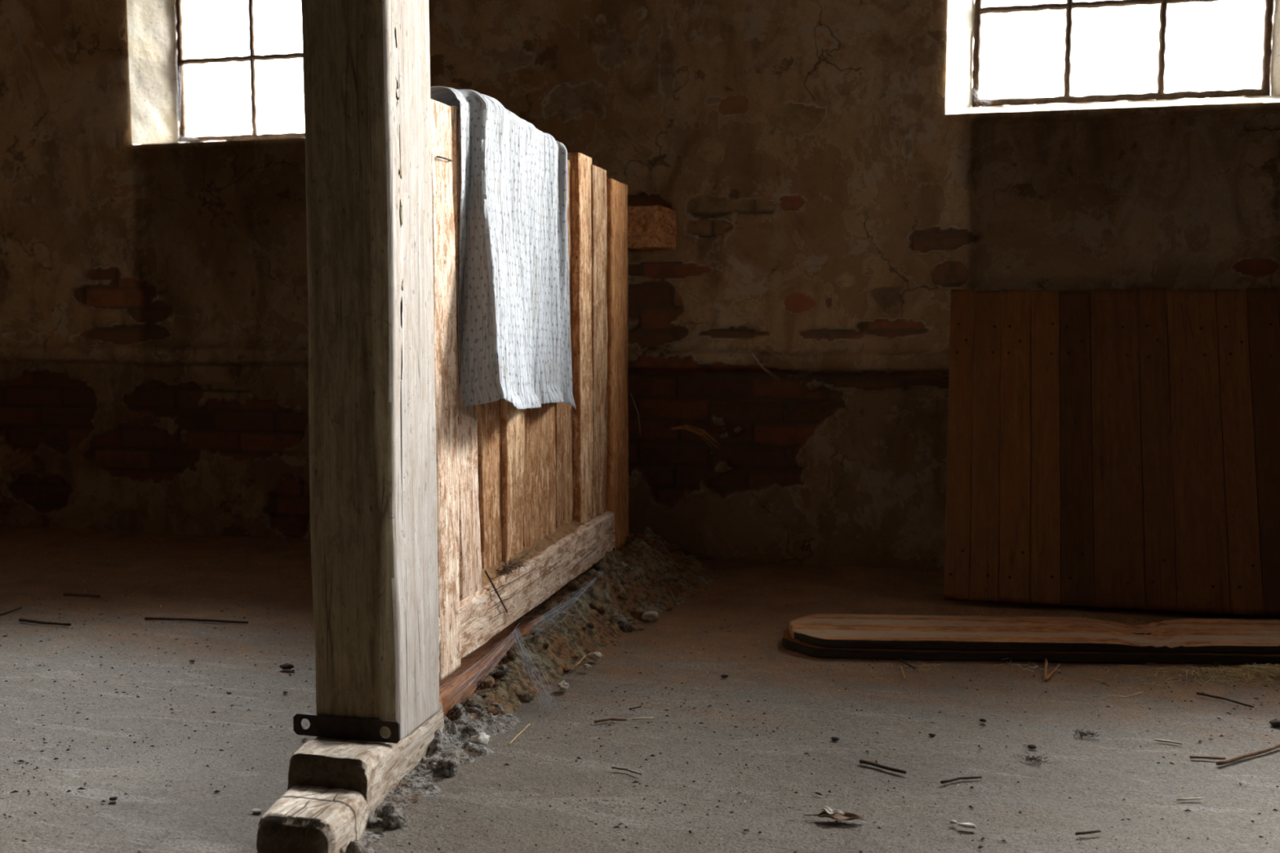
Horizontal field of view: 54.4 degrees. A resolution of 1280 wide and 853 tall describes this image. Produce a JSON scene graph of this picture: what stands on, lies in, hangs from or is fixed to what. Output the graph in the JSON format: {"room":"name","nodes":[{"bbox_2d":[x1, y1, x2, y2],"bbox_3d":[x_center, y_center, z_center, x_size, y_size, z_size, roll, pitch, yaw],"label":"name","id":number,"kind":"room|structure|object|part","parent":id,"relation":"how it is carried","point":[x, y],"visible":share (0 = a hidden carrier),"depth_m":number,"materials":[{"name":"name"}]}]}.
{"room":"farm building","nodes":[
{"label":"farm building","id":0,"kind":"room"},
{"bbox_2d":[0,0,1279,570],"bbox_3d":[0.066,-0.955,4.739,10.000,2.974,0.126,1,5,14],"label":"wall","id":1,"kind":"structure","parent":0,"point":[825,197],"depth_m":4.73,"materials":[{"name":"paint"}]},
{"bbox_2d":[126,0,305,144],"bbox_3d":[-1.565,-1.717,5.271,1.097,1.054,0.407,1,5,14],"label":"window","id":2,"kind":"structure","parent":1,"relation":"in","point":[162,34],"depth_m":5.29,"materials":[{"name":"paint"}]},
{"bbox_2d":[170,65,182,120],"bbox_3d":[-1.978,-1.424,5.321,0.052,0.230,0.057,-1,5,-9],"label":"cobweb","id":3,"kind":"object","parent":2,"relation":"attached to","point":[176,65],"visible":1,"depth_m":5.31,"materials":[{"name":"fabric"}]},
{"bbox_2d":[173,128,202,142],"bbox_3d":[-1.927,-1.242,5.314,0.121,0.081,0.037,1,5,8],"label":"cobweb","id":4,"kind":"object","parent":2,"relation":"attached to","point":[196,128],"visible":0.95,"depth_m":5.31,"materials":[{"name":"fabric"}]},
{"bbox_2d":[627,204,676,250],"bbox_3d":[0.044,-0.742,4.666,0.155,0.155,0.232,1,5,14],"label":"wall block","id":5,"kind":"object","parent":1,"relation":"attached to","point":[653,228],"visible":0.98,"depth_m":4.56,"materials":[{"name":"brown brick"}]},
{"bbox_2d":[671,424,719,448],"bbox_3d":[0.206,0.038,4.731,0.219,0.088,0.026,3,6,32],"label":"straw wisp","id":6,"kind":"object","parent":1,"relation":"attached to","point":[683,427],"visible":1,"depth_m":4.72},
{"bbox_2d":[751,352,779,380],"bbox_3d":[0.463,-0.222,4.624,0.119,0.102,0.015,4,6,34],"label":"straw wisp","id":7,"kind":"object","parent":1,"relation":"hanging from","point":[752,353],"visible":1,"depth_m":4.63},
{"bbox_2d":[945,0,1279,114],"bbox_3d":[1.708,-1.643,4.458,1.170,1.047,0.407,1,5,14],"label":"window","id":8,"kind":"structure","parent":1,"relation":"in","point":[964,16],"depth_m":4.44,"materials":[{"name":"paint"}]},
{"bbox_2d":[969,87,999,106],"bbox_3d":[1.252,-1.189,4.523,0.112,0.104,0.045,1,5,14],"label":"cobweb","id":9,"kind":"object","parent":8,"relation":"attached to","point":[972,87],"visible":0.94,"depth_m":4.52,"materials":[{"name":"fabric"}]},
{"bbox_2d":[0,524,1279,852],"bbox_3d":[-0.765,0.849,1.563,10.000,0.078,7.900,1,5,14],"label":"floor","id":10,"kind":"structure","parent":0,"point":[820,589],"depth_m":2.85,"materials":[{"name":"concrete"}]},
{"bbox_2d":[0,606,22,615],"bbox_3d":[-2.002,0.587,3.959,0.006,0.004,0.107,1,5,7],"label":"straw","id":11,"kind":"object","parent":10,"relation":"on","point":[20,606],"visible":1,"depth_m":3.96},
{"bbox_2d":[18,617,71,626],"bbox_3d":[-1.821,0.599,3.803,0.192,0.011,0.017,2,6,18],"label":"twig","id":12,"kind":"object","parent":10,"relation":"on","point":[35,621],"visible":1,"depth_m":3.80,"materials":[{"name":"brown wood"}]},
{"bbox_2d":[62,592,100,597],"bbox_3d":[-1.868,0.565,4.165,0.137,0.011,0.010,1,5,12],"label":"twig","id":13,"kind":"object","parent":10,"relation":"on","point":[64,593],"visible":1,"depth_m":4.16,"materials":[{"name":"brown wood"}]},
{"bbox_2d":[109,796,117,800],"bbox_3d":[-1.029,0.728,2.433,0.018,0.008,0.012,1,5,14],"label":"clump","id":14,"kind":"object","parent":10,"relation":"on","point":[113,798],"visible":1,"depth_m":2.43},
{"bbox_2d":[144,617,248,623],"bbox_3d":[-1.365,0.597,3.835,0.338,0.009,0.016,1,5,8],"label":"twig","id":15,"kind":"object","parent":10,"relation":"on","point":[145,618],"visible":1,"depth_m":3.83,"materials":[{"name":"brown wood"}]},
{"bbox_2d":[250,808,261,813],"bbox_3d":[-0.731,0.733,2.372,0.020,0.008,0.016,1,5,14],"label":"clump","id":16,"kind":"object","parent":10,"relation":"on","point":[255,811],"visible":1,"depth_m":2.37,"materials":[{"name":"beige stone"}]},
{"bbox_2d":[279,662,293,670],"bbox_3d":[-0.945,0.642,3.330,0.040,0.019,0.027,1,5,14],"label":"clump","id":17,"kind":"object","parent":10,"relation":"on","point":[286,666],"visible":1,"depth_m":3.32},
{"bbox_2d":[256,606,544,852],"bbox_3d":[-0.365,0.579,3.470,0.241,0.124,2.778,1,5,11],"label":"beam","id":18,"kind":"structure","parent":10,"relation":"on","point":[335,786],"depth_m":2.33,"materials":[{"name":"brown wood"}]},
{"bbox_2d":[301,0,439,740],"bbox_3d":[-0.554,-0.793,2.514,0.190,2.865,0.241,1,5,14],"label":"timber post","id":19,"kind":"object","parent":18,"relation":"on","point":[366,63],"visible":1,"depth_m":2.48,"materials":[{"name":"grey wood"}]},
{"bbox_2d":[293,713,399,743],"bbox_3d":[-0.596,0.612,2.523,0.234,0.045,0.006,1,5,14],"label":"strap","id":20,"kind":"object","parent":19,"relation":"attached to","point":[321,726],"visible":1,"depth_m":2.52,"materials":[{"name":"black metal"}]},
{"bbox_2d":[430,98,628,680],"bbox_3d":[-0.286,-0.103,3.573,0.147,1.412,1.819,1,5,14],"label":"wall","id":21,"kind":"structure","parent":18,"relation":"on","point":[553,477],"depth_m":3.42,"materials":[{"name":"brown wood"}]},
{"bbox_2d":[440,623,521,715],"bbox_3d":[-0.366,0.576,2.977,0.046,0.086,0.541,1,5,14],"label":"cobweb","id":22,"kind":"object","parent":21,"relation":"attached to","point":[486,665],"visible":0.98,"depth_m":2.95,"materials":[{"name":"fabric"}]},
{"bbox_2d":[484,570,507,613],"bbox_3d":[-0.350,0.408,3.062,0.012,0.131,0.121,2,6,20],"label":"twig","id":23,"kind":"object","parent":21,"relation":"hanging from","point":[486,572],"visible":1,"depth_m":3.04,"materials":[{"name":"brown wood"}]},
{"bbox_2d":[430,85,576,409],"bbox_3d":[-0.317,-0.409,3.193,0.236,0.805,0.972,1,5,14],"label":"cloth","id":24,"kind":"object","parent":21,"relation":"hanging from","point":[514,331],"visible":0.89,"depth_m":3.00,"materials":[{"name":"white fabric"}]},
{"bbox_2d":[490,554,534,591],"bbox_3d":[-0.332,0.369,3.182,0.063,0.066,0.305,1,5,10],"label":"twig tangle","id":25,"kind":"object","parent":21,"relation":"on","point":[515,566],"visible":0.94,"depth_m":3.19,"materials":[{"name":"brown wood"}]},
{"bbox_2d":[503,544,536,570],"bbox_3d":[-0.315,0.344,3.280,0.008,0.020,0.261,1,5,13],"label":"twig","id":26,"kind":"object","parent":25,"relation":"on","point":[534,546],"visible":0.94,"depth_m":3.28,"materials":[{"name":"brown wood"}]},
{"bbox_3d":[-0.293,0.415,3.445,0.071,0.140,1.476,1,5,14],"label":"rail","id":27,"kind":"part","parent":21,"relation":"part of","materials":[{"name":"brown wood"}]},
{"bbox_2d":[511,629,561,712],"bbox_3d":[-0.265,0.609,3.076,0.045,0.175,0.301,-2,6,-24],"label":"cobweb","id":28,"kind":"object","parent":21,"relation":"attached to","point":[518,641],"visible":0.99,"depth_m":3.08,"materials":[{"name":"fabric"}]},
{"bbox_3d":[-0.107,-0.139,4.229,0.092,1.364,0.230,1,5,14],"label":"post","id":29,"kind":"part","parent":21,"relation":"part of","materials":[{"name":"orange wood"}]},
{"bbox_2d":[630,393,640,432],"bbox_3d":[-0.015,-0.042,4.431,0.004,0.151,0.062,-4,6,-35],"label":"straw wisp","id":30,"kind":"object","parent":21,"relation":"hanging from","point":[630,393],"visible":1,"depth_m":4.42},
{"bbox_2d":[340,693,520,852],"bbox_3d":[-0.464,0.697,2.478,0.186,0.069,1.040,1,5,14],"label":"gravel","id":31,"kind":"object","parent":10,"relation":"on","point":[453,741],"visible":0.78,"depth_m":2.66,"materials":[{"name":"grey gravel"}]},
{"bbox_2d":[373,804,406,828],"bbox_3d":[-0.467,0.727,2.321,0.061,0.042,0.051,1,5,6],"label":"stone","id":32,"kind":"object","parent":31,"relation":"on","point":[392,818],"visible":1,"depth_m":2.31,"materials":[{"name":"grey stone"}]},
{"bbox_2d":[468,732,489,746],"bbox_3d":[-0.350,0.689,2.742,0.041,0.030,0.056,4,7,38],"label":"stone","id":33,"kind":"object","parent":31,"relation":"on","point":[482,738],"visible":0.95,"depth_m":2.73,"materials":[{"name":"white stone"}]},
{"bbox_2d":[435,755,460,777],"bbox_3d":[-0.395,0.706,2.579,0.050,0.038,0.055,-3,6,-27],"label":"stone","id":34,"kind":"object","parent":10,"relation":"on","point":[448,768],"visible":1,"depth_m":2.56,"materials":[{"name":"beige stone"}]},
{"bbox_2d":[507,723,530,745],"bbox_3d":[-0.272,0.694,2.808,0.005,0.004,0.142,1,5,14],"label":"straw","id":35,"kind":"object","parent":10,"relation":"on","point":[523,730],"visible":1,"depth_m":2.80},
{"bbox_2d":[556,680,568,692],"bbox_3d":[-0.192,0.653,3.131,0.032,0.027,0.038,3,6,30],"label":"stone","id":36,"kind":"object","parent":10,"relation":"on","point":[562,686],"visible":1,"depth_m":3.12,"materials":[{"name":"beige stone"}]},
{"bbox_2d":[573,655,586,666],"bbox_3d":[-0.160,0.629,3.335,0.005,0.012,0.079,2,6,19],"label":"straw","id":37,"kind":"object","parent":10,"relation":"on","point":[580,660],"visible":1,"depth_m":3.33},
{"bbox_2d":[448,527,718,719],"bbox_3d":[-0.127,0.514,3.837,0.536,0.206,2.053,1,5,14],"label":"rubble heap","id":38,"kind":"object","parent":10,"relation":"on","point":[660,577],"visible":0.66,"depth_m":3.72,"materials":[{"name":"brown soil"}]},
{"bbox_2d":[526,571,604,642],"bbox_3d":[-0.193,0.502,3.591,0.038,0.063,0.805,1,5,12],"label":"cobweb","id":39,"kind":"object","parent":38,"relation":"on","point":[601,573],"visible":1,"depth_m":3.51,"materials":[{"name":"fabric"}]},
{"bbox_2d":[582,663,591,669],"bbox_3d":[-0.141,0.638,3.308,0.022,0.016,0.024,-1,5,-12],"label":"stone","id":40,"kind":"object","parent":10,"relation":"on","point":[586,666],"visible":1,"depth_m":3.30,"materials":[{"name":"grey stone"}]},
{"bbox_2d":[586,652,603,661],"bbox_3d":[-0.124,0.629,3.404,0.048,0.025,0.031,-1,5,-11],"label":"stone","id":41,"kind":"object","parent":10,"relation":"on","point":[594,656],"visible":1,"depth_m":3.39,"materials":[{"name":"grey stone"}]},
{"bbox_2d":[593,717,626,723],"bbox_3d":[-0.070,0.683,2.898,0.078,0.008,0.018,-1,5,-11],"label":"twig","id":42,"kind":"object","parent":10,"relation":"on","point":[609,718],"visible":1,"depth_m":2.90,"materials":[{"name":"brown wood"}]},
{"bbox_2d":[611,767,641,775],"bbox_3d":[-0.026,0.715,2.583,0.072,0.004,0.010,3,6,31],"label":"twig","id":43,"kind":"object","parent":10,"relation":"on","point":[617,768],"visible":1,"depth_m":2.59,"materials":[{"name":"wood"}]},
{"bbox_2d":[0,534,1279,852],"bbox_3d":[-0.240,0.654,3.250,5.204,0.004,3.059,1,5,14],"label":"crumbs","id":44,"kind":"object","parent":10,"relation":"on","point":[293,670],"visible":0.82,"depth_m":2.82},
{"bbox_2d":[631,716,653,719],"bbox_3d":[0.006,0.683,2.913,0.051,0.005,0.006,-1,5,-10],"label":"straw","id":45,"kind":"object","parent":10,"relation":"on","point":[651,717],"visible":1,"depth_m":2.91,"materials":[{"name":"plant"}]},
{"bbox_2d":[641,610,658,622],"bbox_3d":[0.032,0.587,3.849,0.053,0.035,0.042,1,5,9],"label":"stone","id":46,"kind":"object","parent":10,"relation":"on","point":[650,615],"visible":1,"depth_m":3.84,"materials":[{"name":"grey stone"}]},
{"bbox_2d":[804,806,864,820],"bbox_3d":[0.365,0.730,2.343,0.113,0.015,0.034,1,5,14],"label":"dry leaf","id":47,"kind":"object","parent":10,"relation":"on","point":[837,815],"visible":1,"depth_m":2.35,"materials":[{"name":"brown plant"}]},
{"bbox_3d":[0.379,0.732,2.340,0.086,0.010,0.034,1,5,14],"label":"blade","id":48,"kind":"part","parent":47,"relation":"part of","materials":[{"name":"brown plant"}]},
{"bbox_2d":[831,737,839,741],"bbox_3d":[0.435,0.697,2.775,0.020,0.008,0.013,1,5,14],"label":"clump","id":49,"kind":"object","parent":10,"relation":"on","point":[835,739],"visible":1,"depth_m":2.77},
{"bbox_2d":[859,759,906,773],"bbox_3d":[0.507,0.711,2.599,0.106,0.009,0.009,4,7,38],"label":"twig","id":50,"kind":"object","parent":10,"relation":"on","point":[862,762],"visible":1,"depth_m":2.60,"materials":[{"name":"brown wood"}]},
{"bbox_2d":[900,666,905,679],"bbox_3d":[0.693,0.649,3.278,0.006,0.006,0.110,1,5,7],"label":"twig","id":51,"kind":"object","parent":10,"relation":"on","point":[901,667],"visible":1,"depth_m":3.28,"materials":[{"name":"brown wood"}]},
{"bbox_2d":[897,657,915,669],"bbox_3d":[0.721,0.641,3.367,0.006,0.006,0.099,-1,5,-13],"label":"twig","id":52,"kind":"object","parent":10,"relation":"on","point":[899,659],"visible":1,"depth_m":3.37,"materials":[{"name":"brown wood"}]},
{"bbox_2d":[887,662,939,673],"bbox_3d":[0.733,0.643,3.333,0.140,0.007,0.087,1,5,14],"label":"tuft","id":53,"kind":"object","parent":10,"relation":"on","point":[925,664],"visible":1,"depth_m":3.34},
{"bbox_2d":[949,820,957,824],"bbox_3d":[0.584,0.738,2.319,0.014,0.007,0.010,1,5,14],"label":"flake","id":54,"kind":"object","parent":10,"relation":"on","point":[953,822],"visible":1,"depth_m":2.32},
{"bbox_2d":[940,776,982,783],"bbox_3d":[0.652,0.718,2.533,0.094,0.006,0.012,-2,6,-18],"label":"twig","id":55,"kind":"object","parent":10,"relation":"on","point":[968,777],"visible":1,"depth_m":2.54,"materials":[{"name":"wood"}]},
{"bbox_2d":[957,822,976,828],"bbox_3d":[0.605,0.738,2.301,0.034,0.008,0.014,1,5,14],"label":"flake","id":56,"kind":"object","parent":10,"relation":"on","point":[968,825],"visible":1,"depth_m":2.30,"materials":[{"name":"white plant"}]},
{"bbox_2d":[993,657,1058,671],"bbox_3d":[1.045,0.642,3.341,0.164,0.008,0.105,4,6,35],"label":"tuft","id":57,"kind":"object","parent":10,"relation":"on","point":[1012,664],"visible":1,"depth_m":3.34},
{"bbox_2d":[782,613,1279,664],"bbox_3d":[1.323,0.603,3.534,1.833,0.059,0.310,0,5,3],"label":"plank","id":58,"kind":"object","parent":10,"relation":"on","point":[877,637],"visible":1,"depth_m":3.44,"materials":[{"name":"brown wood"}]},
{"bbox_2d":[1027,744,1036,749],"bbox_3d":[0.858,0.701,2.723,0.019,0.008,0.014,1,5,14],"label":"clump","id":59,"kind":"object","parent":10,"relation":"on","point":[1029,746],"visible":1,"depth_m":2.72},
{"bbox_2d":[1017,749,1055,764],"bbox_3d":[0.844,0.704,2.652,0.077,0.009,0.076,1,5,14],"label":"tuft","id":60,"kind":"object","parent":10,"relation":"on","point":[1031,759],"visible":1,"depth_m":2.64,"materials":[{"name":"grey plant"}]},
{"bbox_2d":[1044,658,1048,680],"bbox_3d":[1.091,0.642,3.345,0.012,0.008,0.278,2,5,17],"label":"twig","id":61,"kind":"object","parent":10,"relation":"on","point":[1046,660],"visible":0.76,"depth_m":3.30,"materials":[{"name":"brown wood"}]},
{"bbox_2d":[1046,663,1060,680],"bbox_3d":[1.091,0.648,3.285,0.008,0.007,0.162,3,6,30],"label":"twig","id":62,"kind":"object","parent":10,"relation":"on","point":[1051,673],"visible":1,"depth_m":3.28,"materials":[{"name":"brown wood"}]},
{"bbox_2d":[1073,728,1099,737],"bbox_3d":[1.002,0.690,2.803,0.059,0.009,0.054,-2,6,-20],"label":"tuft","id":63,"kind":"object","parent":10,"relation":"on","point":[1080,733],"visible":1,"depth_m":2.80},
{"bbox_2d":[1075,830,1100,835],"bbox_3d":[0.819,0.742,2.274,0.050,0.005,0.006,-1,5,-13],"label":"twig","id":64,"kind":"object","parent":10,"relation":"on","point":[1093,831],"visible":1,"depth_m":2.27,"materials":[{"name":"wood"}]},
{"bbox_2d":[943,286,1279,617],"bbox_3d":[1.839,0.058,4.050,1.628,1.027,0.471,1,5,14],"label":"panel","id":65,"kind":"object","parent":10,"relation":"on","point":[1148,479],"visible":1,"depth_m":4.10,"materials":[{"name":"wood"}]},
{"bbox_2d":[1106,691,1143,697],"bbox_3d":[1.214,0.668,3.094,0.107,0.003,0.029,-1,5,-15],"label":"straw","id":66,"kind":"object","parent":10,"relation":"on","point":[1142,691],"visible":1,"depth_m":3.09,"materials":[{"name":"beige plant"}]},
{"bbox_2d":[1154,738,1182,744],"bbox_3d":[1.169,0.698,2.755,0.056,0.006,0.006,3,6,26],"label":"twig","id":67,"kind":"object","parent":10,"relation":"on","point":[1155,740],"visible":1,"depth_m":2.75,"materials":[{"name":"plant"}]},
{"bbox_2d":[1086,662,1279,688],"bbox_3d":[1.450,0.646,3.265,0.560,0.021,0.252,1,5,7],"label":"straw","id":68,"kind":"object","parent":10,"relation":"on","point":[1236,673],"visible":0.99,"depth_m":3.26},
{"bbox_2d":[1246,665,1279,669],"bbox_3d":[1.650,0.637,3.285,0.088,0.005,0.005,2,5,16],"label":"straw","id":69,"kind":"object","parent":68,"relation":"on","point":[1247,666],"visible":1,"depth_m":3.29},
{"bbox_2d":[1176,797,1202,800],"bbox_3d":[1.073,0.728,2.431,0.053,0.005,0.004,-1,5,-7],"label":"twig","id":70,"kind":"object","parent":10,"relation":"on","point":[1197,798],"visible":1,"depth_m":2.43,"materials":[{"name":"plant"}]},
{"bbox_2d":[1189,755,1226,759],"bbox_3d":[1.211,0.707,2.654,0.072,0.006,0.006,1,5,7],"label":"twig","id":71,"kind":"object","parent":10,"relation":"on","point":[1190,757],"visible":1,"depth_m":2.65,"materials":[{"name":"wood"}]},
{"bbox_2d":[1195,692,1253,707],"bbox_3d":[1.436,0.670,3.053,0.016,0.006,0.142,-4,7,-38],"label":"twig","id":72,"kind":"object","parent":10,"relation":"on","point":[1197,693],"visible":1,"depth_m":3.06,"materials":[{"name":"brown wood"}]},
{"bbox_2d":[1215,743,1279,765],"bbox_3d":[1.361,0.701,2.705,0.348,0.010,0.019,-3,6,-33],"label":"twig","id":73,"kind":"object","parent":10,"relation":"on","point":[1236,758],"visible":1,"depth_m":2.66,"materials":[{"name":"wood"}]},
{"bbox_2d":[1268,719,1279,727],"bbox_3d":[1.471,0.685,2.874,0.034,0.014,0.023,1,5,14],"label":"clump","id":74,"kind":"object","parent":10,"relation":"on","point":[1276,723],"visible":1,"depth_m":2.87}
]}

